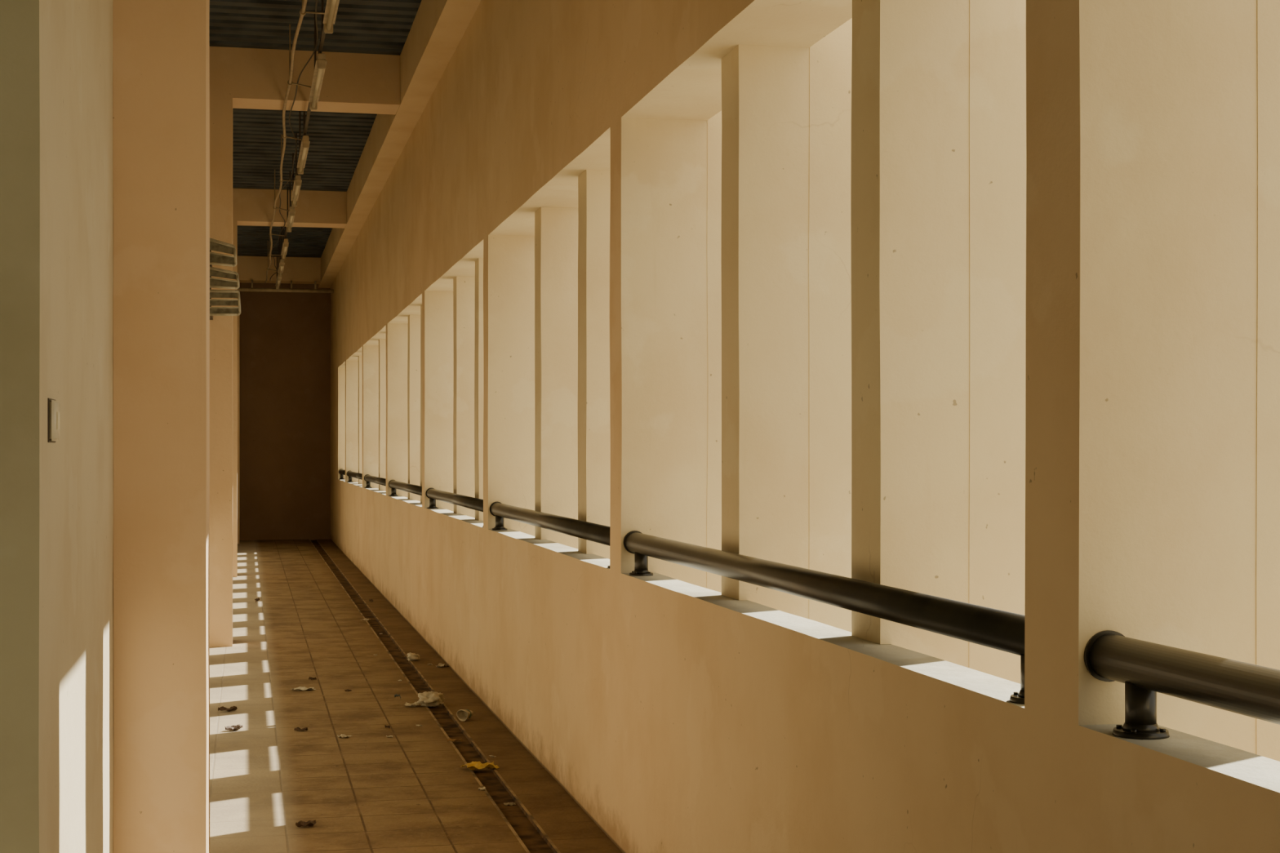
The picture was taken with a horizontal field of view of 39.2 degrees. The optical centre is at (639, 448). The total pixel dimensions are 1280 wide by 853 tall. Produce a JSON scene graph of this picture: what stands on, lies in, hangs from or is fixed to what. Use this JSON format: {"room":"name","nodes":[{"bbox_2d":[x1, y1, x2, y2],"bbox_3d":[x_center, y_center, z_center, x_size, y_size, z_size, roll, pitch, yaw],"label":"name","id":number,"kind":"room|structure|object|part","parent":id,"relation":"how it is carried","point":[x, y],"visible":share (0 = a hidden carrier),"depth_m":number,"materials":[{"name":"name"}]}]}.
{"room":"outdoor corridor","nodes":[
{"label":"outdoor corridor","id":0,"kind":"room"},
{"bbox_2d":[0,0,114,852],"bbox_3d":[-4.721,-0.826,17.644,0.746,4.852,27.914,0,0,-12],"label":"wall","id":1,"kind":"structure","parent":0,"point":[57,232],"depth_m":4.48,"materials":[{"name":"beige paint"}]},
{"bbox_2d":[48,397,60,442],"bbox_3d":[-1.417,-0.068,4.347,0.020,0.106,0.160,0,0,-12],"label":"light switch","id":2,"kind":"object","parent":1,"relation":"attached to","point":[54,407],"visible":1,"depth_m":4.28,"materials":[{"name":"plastic"}]},
{"bbox_3d":[-1.424,-0.068,4.346,0.004,0.106,0.160,0,0,-12],"label":"plate","id":3,"kind":"part","parent":2,"relation":"part of","materials":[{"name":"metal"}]},
{"bbox_2d":[239,282,330,540],"bbox_3d":[-6.385,-0.775,31.667,2.023,4.951,0.204,0,0,-12],"label":"wall","id":4,"kind":"structure","parent":0,"point":[285,402],"depth_m":31.60,"materials":[{"name":"brown paint"}]},
{"bbox_2d":[208,0,422,257],"bbox_3d":[-3.132,-3.350,13.134,4.110,0.200,38.000,0,0,-12],"label":"ceiling","id":5,"kind":"structure","parent":0,"point":[338,140],"depth_m":17.70,"materials":[{"name":"paint"}]},
{"bbox_2d":[237,255,320,284],"bbox_3d":[-6.303,-3.045,30.564,1.699,0.410,0.453,0,0,-12],"label":"ceiling beam","id":6,"kind":"structure","parent":5,"relation":"attached to","point":[300,270],"depth_m":30.41,"materials":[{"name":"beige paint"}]},
{"bbox_2d":[237,280,333,293],"bbox_3d":[-6.016,-2.747,30.353,1.656,0.197,0.076,0,0,-12],"label":"pipe","id":7,"kind":"object","parent":6,"relation":"attached to","point":[315,290],"visible":0.83,"depth_m":30.34,"materials":[{"name":"brown metal"}]},
{"bbox_2d":[232,187,346,227],"bbox_3d":[-4.579,-3.045,22.712,1.699,0.410,0.452,0,0,-12],"label":"ceiling beam","id":8,"kind":"structure","parent":5,"relation":"attached to","point":[251,206],"depth_m":22.54,"materials":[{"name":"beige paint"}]},
{"bbox_2d":[265,0,325,283],"bbox_3d":[-3.772,-3.002,19.085,0.223,0.495,22.900,0,0,-12],"label":"cable trunking","id":9,"kind":"object","parent":5,"relation":"hanging from","point":[302,11],"visible":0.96,"depth_m":15.60,"materials":[{"name":"metal"}]},
{"bbox_2d":[275,274,281,288],"bbox_3d":[-5.737,-2.679,28.508,0.072,0.158,1.550,0,0,-12],"label":"fluorescent light","id":10,"kind":"object","parent":9,"relation":"hanging from","point":[278,278],"visible":0.88,"depth_m":28.36,"materials":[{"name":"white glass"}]},
{"bbox_3d":[-5.764,-3.015,28.630,0.015,0.470,0.015,0,0,10],"label":"hanger rod","id":11,"kind":"part","parent":9,"relation":"part of","materials":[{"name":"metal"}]},
{"bbox_3d":[-5.486,-3.015,27.360,0.015,0.470,0.015,0,0,10],"label":"hanger rod","id":12,"kind":"part","parent":9,"relation":"part of","materials":[{"name":"metal"}]},
{"bbox_2d":[277,258,284,276],"bbox_3d":[-5.266,-2.679,26.359,0.072,0.158,1.550,0,0,-12],"label":"fluorescent light","id":13,"kind":"object","parent":9,"relation":"hanging from","point":[282,263],"visible":0.98,"depth_m":26.12,"materials":[{"name":"white plastic"}]},
{"bbox_3d":[-5.207,-3.015,26.090,0.015,0.470,0.015,0,0,10],"label":"hanger rod","id":14,"kind":"part","parent":9,"relation":"part of","materials":[{"name":"metal"}]},
{"bbox_3d":[-4.928,-3.015,24.820,0.015,0.470,0.015,0,0,-35],"label":"hanger rod","id":15,"kind":"part","parent":9,"relation":"part of","materials":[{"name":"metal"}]},
{"bbox_2d":[280,235,288,259],"bbox_3d":[-4.720,-2.679,23.868,0.072,0.158,1.550,0,0,-12],"label":"fluorescent light","id":16,"kind":"object","parent":9,"relation":"hanging from","point":[285,246],"visible":1,"depth_m":23.62,"materials":[{"name":"white plastic"}]},
{"bbox_3d":[-4.371,-3.015,22.281,0.015,0.470,0.015,0,0,10],"label":"hanger rod","id":17,"kind":"part","parent":9,"relation":"part of","materials":[{"name":"metal"}]},
{"bbox_3d":[-4.093,-3.015,21.011,0.015,0.470,0.015,0,0,-35],"label":"hanger rod","id":18,"kind":"part","parent":9,"relation":"part of","materials":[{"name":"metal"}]},
{"bbox_2d":[285,205,295,231],"bbox_3d":[-4.045,-2.679,20.791,0.072,0.158,1.550,0,0,-12],"label":"fluorescent light","id":19,"kind":"object","parent":9,"relation":"hanging from","point":[291,213],"visible":0.97,"depth_m":20.59,"materials":[{"name":"white plastic"}]},
{"bbox_3d":[-3.814,-3.015,19.741,0.015,0.470,0.015,0,0,10],"label":"hanger rod","id":20,"kind":"part","parent":9,"relation":"part of","materials":[{"name":"metal"}]},
{"bbox_2d":[290,172,302,206],"bbox_3d":[-3.541,-2.679,18.496,0.072,0.158,1.550,0,0,-12],"label":"fluorescent light","id":21,"kind":"object","parent":9,"relation":"hanging from","point":[297,183],"visible":1,"depth_m":18.29,"materials":[{"name":"white plastic"}]},
{"bbox_3d":[-3.535,-3.015,18.471,0.015,0.470,0.015,0,0,-35],"label":"hanger rod","id":22,"kind":"part","parent":9,"relation":"part of","materials":[{"name":"metal"}]},
{"bbox_3d":[-3.257,-3.015,17.202,0.015,0.470,0.015,0,0,-35],"label":"hanger rod","id":23,"kind":"part","parent":9,"relation":"part of","materials":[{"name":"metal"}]},
{"bbox_2d":[297,133,310,173],"bbox_3d":[-3.048,-2.679,16.249,0.072,0.158,1.550,0,0,-12],"label":"fluorescent light","id":24,"kind":"object","parent":9,"relation":"hanging from","point":[304,145],"visible":1,"depth_m":16.03,"materials":[{"name":"white plastic"}]},
{"bbox_3d":[-2.978,-3.015,15.932,0.015,0.470,0.015,0,0,-35],"label":"hanger rod","id":25,"kind":"part","parent":9,"relation":"part of","materials":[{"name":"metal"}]},
{"bbox_3d":[-2.421,-3.015,13.392,0.015,0.470,0.015,0,0,-35],"label":"hanger rod","id":26,"kind":"part","parent":9,"relation":"part of","materials":[{"name":"metal"}]},
{"bbox_2d":[308,51,326,110],"bbox_3d":[-2.341,-2.679,13.026,0.072,0.158,1.550,0,0,-12],"label":"fluorescent light","id":27,"kind":"object","parent":9,"relation":"hanging from","point":[320,65],"visible":1,"depth_m":12.86,"materials":[{"name":"white plastic"}]},
{"bbox_3d":[-2.143,-3.015,12.123,0.015,0.470,0.015,0,0,10],"label":"hanger rod","id":28,"kind":"part","parent":9,"relation":"part of","materials":[{"name":"metal"}]},
{"bbox_2d":[323,0,339,33],"bbox_3d":[-1.784,-2.679,10.486,0.072,0.158,1.550,0,0,-12],"label":"fluorescent light","id":29,"kind":"object","parent":9,"relation":"hanging from","point":[331,6],"visible":1,"depth_m":10.91,"materials":[{"name":"white plastic"}]},
{"bbox_2d":[208,46,399,114],"bbox_3d":[-2.856,-3.045,14.858,1.698,0.411,0.453,0,0,-12],"label":"ceiling beam","id":30,"kind":"structure","parent":5,"relation":"attached to","point":[255,78],"depth_m":14.69,"materials":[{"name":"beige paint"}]},
{"bbox_2d":[208,539,622,852],"bbox_3d":[-3.235,1.607,13.060,3.678,0.014,37.700,0,0,-12],"label":"floor","id":31,"kind":"structure","parent":0,"point":[366,791],"depth_m":9.84,"materials":[{"name":"brown tile"}]},
{"bbox_2d":[113,0,209,852],"bbox_3d":[-1.775,-0.620,6.696,0.323,4.441,0.604,0,0,-12],"label":"column","id":32,"kind":"structure","parent":31,"relation":"on","point":[162,86],"depth_m":6.40,"materials":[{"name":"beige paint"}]},
{"bbox_2d":[208,97,232,647],"bbox_3d":[-3.523,-0.619,14.737,0.355,4.439,0.504,0,0,-12],"label":"column","id":33,"kind":"structure","parent":31,"relation":"on","point":[220,495],"depth_m":14.51,"materials":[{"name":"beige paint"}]},
{"bbox_2d":[209,237,240,319],"bbox_3d":[-3.253,-1.309,14.045,0.263,0.601,0.964,0,0,-12],"label":"louvered vent","id":34,"kind":"object","parent":33,"relation":"attached to","point":[215,245],"visible":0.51,"depth_m":13.64,"materials":[{"name":"metal"}]},
{"bbox_3d":[-3.187,-1.533,13.659,0.219,0.117,0.021,0,0,9],"label":"louvre blade","id":35,"kind":"part","parent":34,"relation":"part of","materials":[{"name":"grey metal"}]},
{"bbox_3d":[-3.178,-1.446,13.630,0.223,0.097,0.021,0,0,8],"label":"louvre blade","id":36,"kind":"part","parent":34,"relation":"part of","materials":[{"name":"grey metal"}]},
{"bbox_3d":[-3.182,-1.495,13.644,0.264,0.230,0.075,0,0,9],"label":"vent frame","id":37,"kind":"part","parent":34,"relation":"part of","materials":[{"name":"metal"}]},
{"bbox_3d":[-3.177,-1.329,13.661,0.236,0.090,0.021,0,0,7],"label":"louvre blade","id":38,"kind":"part","parent":34,"relation":"part of","materials":[{"name":"grey metal"}]},
{"bbox_3d":[-3.168,-1.263,13.632,0.240,0.075,0.021,0,0,7],"label":"louvre blade","id":39,"kind":"part","parent":34,"relation":"part of","materials":[{"name":"grey metal"}]},
{"bbox_3d":[-3.174,-1.172,13.667,0.241,0.051,0.014,0,0,6],"label":"louvre blade","id":40,"kind":"part","parent":34,"relation":"part of","materials":[{"name":"grey metal"}]},
{"bbox_3d":[-3.168,-1.111,13.648,0.244,0.050,0.014,0,0,6],"label":"louvre blade","id":41,"kind":"part","parent":34,"relation":"part of","materials":[{"name":"grey metal"}]},
{"bbox_3d":[-3.162,-1.050,13.629,0.247,0.049,0.014,0,0,6],"label":"louvre blade","id":42,"kind":"part","parent":34,"relation":"part of","materials":[{"name":"grey metal"}]},
{"bbox_3d":[-3.172,-1.300,13.646,0.280,0.181,0.075,0,0,7],"label":"vent frame","id":43,"kind":"part","parent":34,"relation":"part of","materials":[{"name":"metal"}]},
{"bbox_3d":[-3.167,-1.111,13.647,0.291,0.205,0.075,0,0,6],"label":"vent frame","id":44,"kind":"part","parent":34,"relation":"part of","materials":[{"name":"metal"}]},
{"bbox_2d":[217,706,237,711],"bbox_3d":[-2.510,1.585,10.933,0.117,0.030,0.064,0,0,-12],"label":"leaf","id":45,"kind":"object","parent":31,"relation":"on","point":[233,708],"visible":1,"depth_m":10.93,"materials":[{"name":"brown plant"}]},
{"bbox_2d":[225,724,242,730],"bbox_3d":[-2.305,1.584,10.193,0.099,0.033,0.081,0,0,-12],"label":"leaf","id":46,"kind":"object","parent":31,"relation":"on","point":[237,726],"visible":1,"depth_m":10.19,"materials":[{"name":"beige plant"}]},
{"bbox_2d":[232,221,237,577],"bbox_3d":[-5.246,-0.620,22.591,0.356,4.441,0.504,0,0,-12],"label":"column","id":47,"kind":"structure","parent":31,"relation":"on","point":[234,223],"depth_m":22.38,"materials":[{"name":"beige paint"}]},
{"bbox_2d":[237,282,239,543],"bbox_3d":[-6.969,-0.620,30.444,0.356,4.439,0.504,0,0,-12],"label":"column","id":48,"kind":"structure","parent":31,"relation":"on","point":[238,337],"depth_m":30.23,"materials":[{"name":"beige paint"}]},
{"bbox_2d":[293,727,307,730],"bbox_3d":[-1.920,1.589,10.174,0.059,0.022,0.057,0,0,16],"label":"leaf","id":49,"kind":"object","parent":31,"relation":"on","point":[296,728],"visible":1,"depth_m":10.17,"materials":[{"name":"brown plant"}]},
{"bbox_2d":[290,686,315,690],"bbox_3d":[-2.227,1.589,11.892,0.157,0.022,0.092,0,0,-23],"label":"paper scrap","id":50,"kind":"object","parent":31,"relation":"on","point":[300,688],"visible":1,"depth_m":11.88,"materials":[{"name":"white paper"}]},
{"bbox_2d":[295,819,316,826],"bbox_3d":[-1.414,1.587,7.597,0.065,0.025,0.073,0,0,16],"label":"leaf","id":51,"kind":"object","parent":31,"relation":"on","point":[300,824],"visible":1,"depth_m":7.59,"materials":[{"name":"brown plant"}]},
{"bbox_2d":[337,734,351,737],"bbox_3d":[-1.639,1.591,9.941,0.072,0.019,0.060,0,0,39],"label":"paper scrap","id":52,"kind":"object","parent":31,"relation":"on","point":[340,735],"visible":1,"depth_m":9.94,"materials":[{"name":"white paper"}]},
{"bbox_2d":[404,702,419,706],"bbox_3d":[-1.415,1.587,11.139,0.092,0.025,0.083,0,0,3],"label":"scrap","id":53,"kind":"object","parent":31,"relation":"on","point":[414,704],"visible":1,"depth_m":11.12,"materials":[{"name":"white paper"}]},
{"bbox_2d":[407,652,420,661],"bbox_3d":[-1.709,1.569,13.572,0.103,0.062,0.124,0,0,-12],"label":"crumpled paper","id":54,"kind":"object","parent":31,"relation":"on","point":[411,656],"visible":1,"depth_m":13.54,"materials":[{"name":"paper"}]},
{"bbox_2d":[416,691,444,706],"bbox_3d":[-1.303,1.555,11.185,0.165,0.090,0.182,0,0,1],"label":"plastic bag","id":55,"kind":"object","parent":31,"relation":"on","point":[429,699],"visible":1,"depth_m":11.14,"materials":[{"name":"white plastic"}]},
{"bbox_2d":[435,662,447,667],"bbox_3d":[-1.453,1.587,13.168,0.075,0.026,0.120,0,0,10],"label":"paper scrap","id":56,"kind":"object","parent":31,"relation":"on","point":[440,664],"visible":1,"depth_m":13.14,"materials":[{"name":"beige paper"}]},
{"bbox_2d":[447,737,463,742],"bbox_3d":[-1.004,1.589,9.797,0.098,0.021,0.032,0,0,-12],"label":"leaf","id":57,"kind":"object","parent":31,"relation":"on","point":[450,739],"visible":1,"depth_m":9.80,"materials":[{"name":"brown plant"}]},
{"bbox_2d":[456,709,473,721],"bbox_3d":[-1.027,1.566,10.585,0.079,0.070,0.085,0,0,23],"label":"plastic cup","id":58,"kind":"object","parent":31,"relation":"on","point":[463,715],"visible":1,"depth_m":10.58,"materials":[{"name":"white plastic"}]},
{"bbox_2d":[460,761,498,770],"bbox_3d":[-0.798,1.582,8.964,0.175,0.036,0.114,0,0,-27],"label":"wrapper","id":59,"kind":"object","parent":31,"relation":"on","point":[473,766],"visible":1,"depth_m":8.95,"materials":[{"name":"yellow plastic"}]},
{"bbox_2d":[503,802,515,805],"bbox_3d":[-0.590,1.608,8.135,0.059,0.011,0.038,0,0,0],"label":"scrap","id":60,"kind":"object","parent":31,"relation":"on","point":[508,803],"visible":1,"depth_m":8.12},
{"bbox_2d":[330,0,1279,852],"bbox_3d":[-1.061,-1.052,13.486,0.799,5.303,37.606,0,0,-12],"label":"wall","id":61,"kind":"structure","parent":0,"point":[680,715],"depth_m":4.75,"materials":[{"name":"beige paint"}]},
{"bbox_2d":[338,468,345,479],"bbox_3d":[-4.611,0.412,28.074,0.098,0.173,2.176,0,0,-12],"label":"handrail","id":62,"kind":"object","parent":61,"relation":"on","point":[341,472],"visible":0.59,"depth_m":28.89,"materials":[{"name":"black metal"}]},
{"bbox_2d":[346,471,362,482],"bbox_3d":[-3.923,0.412,24.936,0.098,0.173,3.790,0,0,-12],"label":"handrail","id":63,"kind":"object","parent":61,"relation":"on","point":[350,474],"visible":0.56,"depth_m":25.48,"materials":[{"name":"black metal"}]},
{"bbox_2d":[358,355,362,484],"bbox_3d":[-3.676,-1.051,25.671,0.684,5.301,0.227,0,0,-12],"label":"vertical fin","id":64,"kind":"object","parent":61,"relation":"attached to","point":[360,357],"visible":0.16,"depth_m":25.50,"materials":[{"name":"paint"}]},
{"bbox_2d":[364,474,386,488],"bbox_3d":[-3.061,0.412,21.009,0.098,0.173,3.790,0,0,-12],"label":"handrail","id":65,"kind":"object","parent":61,"relation":"on","point":[368,478],"visible":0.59,"depth_m":21.38,"materials":[{"name":"black metal"}]},
{"bbox_3d":[-3.441,0.446,22.740,0.066,0.084,0.066,0,0,-12],"label":"post","id":66,"kind":"part","parent":65,"relation":"part of","materials":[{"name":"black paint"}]},
{"bbox_2d":[378,338,386,491],"bbox_3d":[-2.814,-1.051,21.745,0.684,5.302,0.228,0,0,-12],"label":"vertical fin","id":67,"kind":"object","parent":61,"relation":"attached to","point":[382,342],"visible":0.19,"depth_m":21.57,"materials":[{"name":"paint"}]},
{"bbox_2d":[318,0,481,288],"bbox_3d":[-1.552,-3.046,13.378,0.218,0.412,37.602,0,0,-12],"label":"beam","id":68,"kind":"structure","parent":61,"relation":"attached to","point":[438,27],"depth_m":15.19,"materials":[{"name":"beige paint"}]},
{"bbox_2d":[388,480,422,496],"bbox_3d":[-2.200,0.412,17.082,0.098,0.173,3.790,0,0,-12],"label":"handrail","id":69,"kind":"object","parent":61,"relation":"on","point":[393,485],"visible":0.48,"depth_m":17.28,"materials":[{"name":"black metal"}]},
{"bbox_3d":[-2.580,0.446,18.813,0.066,0.084,0.066,0,0,-12],"label":"post","id":70,"kind":"part","parent":69,"relation":"part of","materials":[{"name":"black metal"}]},
{"bbox_2d":[407,314,420,501],"bbox_3d":[-1.953,-1.051,17.818,0.684,5.301,0.227,0,0,-12],"label":"vertical fin","id":71,"kind":"object","parent":61,"relation":"attached to","point":[413,320],"visible":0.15,"depth_m":17.65,"materials":[{"name":"paint"}]},
{"bbox_2d":[420,304,422,502],"bbox_3d":[-1.666,-1.051,16.509,0.684,5.302,0.227,0,0,-12],"label":"vertical fin","id":72,"kind":"object","parent":61,"relation":"attached to","point":[421,304],"visible":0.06,"depth_m":16.43,"materials":[{"name":"paint"}]},
{"bbox_2d":[426,488,483,527],"bbox_3d":[-1.338,0.412,13.156,0.098,0.173,3.790,0,0,-12],"label":"handrail","id":73,"kind":"object","parent":61,"relation":"on","point":[468,502],"visible":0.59,"depth_m":13.13,"materials":[{"name":"black metal"}]},
{"bbox_3d":[-1.718,0.446,14.887,0.066,0.084,0.066,0,0,-12],"label":"post","id":74,"kind":"part","parent":73,"relation":"part of","materials":[{"name":"black metal"}]},
{"bbox_2d":[453,275,475,517],"bbox_3d":[-1.092,-1.051,13.891,0.686,5.302,0.226,0,0,-12],"label":"vertical fin","id":75,"kind":"object","parent":61,"relation":"attached to","point":[464,286],"visible":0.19,"depth_m":13.73,"materials":[{"name":"paint"}]},
{"bbox_2d":[474,257,483,520],"bbox_3d":[-0.805,-1.051,12.582,0.686,5.301,0.228,0,0,-12],"label":"vertical fin","id":76,"kind":"object","parent":61,"relation":"attached to","point":[478,263],"visible":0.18,"depth_m":12.41,"materials":[{"name":"paint"}]},
{"bbox_2d":[489,502,609,568],"bbox_3d":[-0.477,0.412,9.229,0.098,0.173,3.790,0,0,-12],"label":"handrail","id":77,"kind":"object","parent":61,"relation":"on","point":[594,532],"visible":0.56,"depth_m":8.90,"materials":[{"name":"black metal"}]},
{"bbox_3d":[-0.857,0.446,10.960,0.066,0.084,0.066,0,0,-12],"label":"post","id":78,"kind":"part","parent":77,"relation":"part of","materials":[{"name":"black metal"}]},
{"bbox_2d":[534,207,577,549],"bbox_3d":[-0.231,-1.050,9.965,0.685,5.300,0.226,0,0,-12],"label":"vertical fin","id":79,"kind":"object","parent":61,"relation":"attached to","point":[556,228],"visible":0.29,"depth_m":9.81,"materials":[{"name":"paint"}]},
{"bbox_2d":[577,169,609,559],"bbox_3d":[0.057,-1.050,8.656,0.685,5.300,0.227,0,0,-12],"label":"vertical fin","id":80,"kind":"object","parent":61,"relation":"attached to","point":[593,185],"visible":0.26,"depth_m":8.49,"materials":[{"name":"paint"}]},
{"bbox_2d":[720,18,852,631],"bbox_3d":[0.631,-1.050,6.038,0.685,5.300,0.227,0,0,-12],"label":"vertical fin","id":81,"kind":"object","parent":61,"relation":"attached to","point":[786,338],"visible":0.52,"depth_m":5.90,"materials":[{"name":"paint"}]},
{"bbox_2d":[623,530,1026,704],"bbox_3d":[0.385,0.412,5.303,0.098,0.173,3.790,0,0,-12],"label":"handrail","id":82,"kind":"object","parent":61,"relation":"on","point":[1002,630],"visible":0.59,"depth_m":4.44,"materials":[{"name":"black metal"}]},
{"bbox_3d":[0.005,0.446,7.033,0.066,0.084,0.066,0,0,-12],"label":"post","id":83,"kind":"part","parent":82,"relation":"part of","materials":[{"name":"black metal"}]},
{"bbox_3d":[0.774,0.446,3.526,0.066,0.084,0.066,0,0,-12],"label":"post","id":84,"kind":"part","parent":82,"relation":"part of","materials":[{"name":"black metal"}]},
{"bbox_2d":[851,0,1026,683],"bbox_3d":[0.918,-1.051,4.730,0.686,5.301,0.228,0,0,-12],"label":"vertical fin","id":85,"kind":"object","parent":61,"relation":"attached to","point":[939,508],"visible":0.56,"depth_m":4.60,"materials":[{"name":"paint"}]},
{"bbox_2d":[1084,630,1279,739],"bbox_3d":[1.246,0.412,1.376,0.098,0.173,3.790,0,0,-12],"label":"handrail","id":86,"kind":"object","parent":61,"relation":"on","point":[1146,668],"visible":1,"depth_m":2.95,"materials":[{"name":"black metal"}]},
{"bbox_3d":[0.866,0.446,3.107,0.066,0.084,0.066,0,0,-12],"label":"post","id":87,"kind":"part","parent":86,"relation":"part of","materials":[{"name":"black metal"}]}
]}

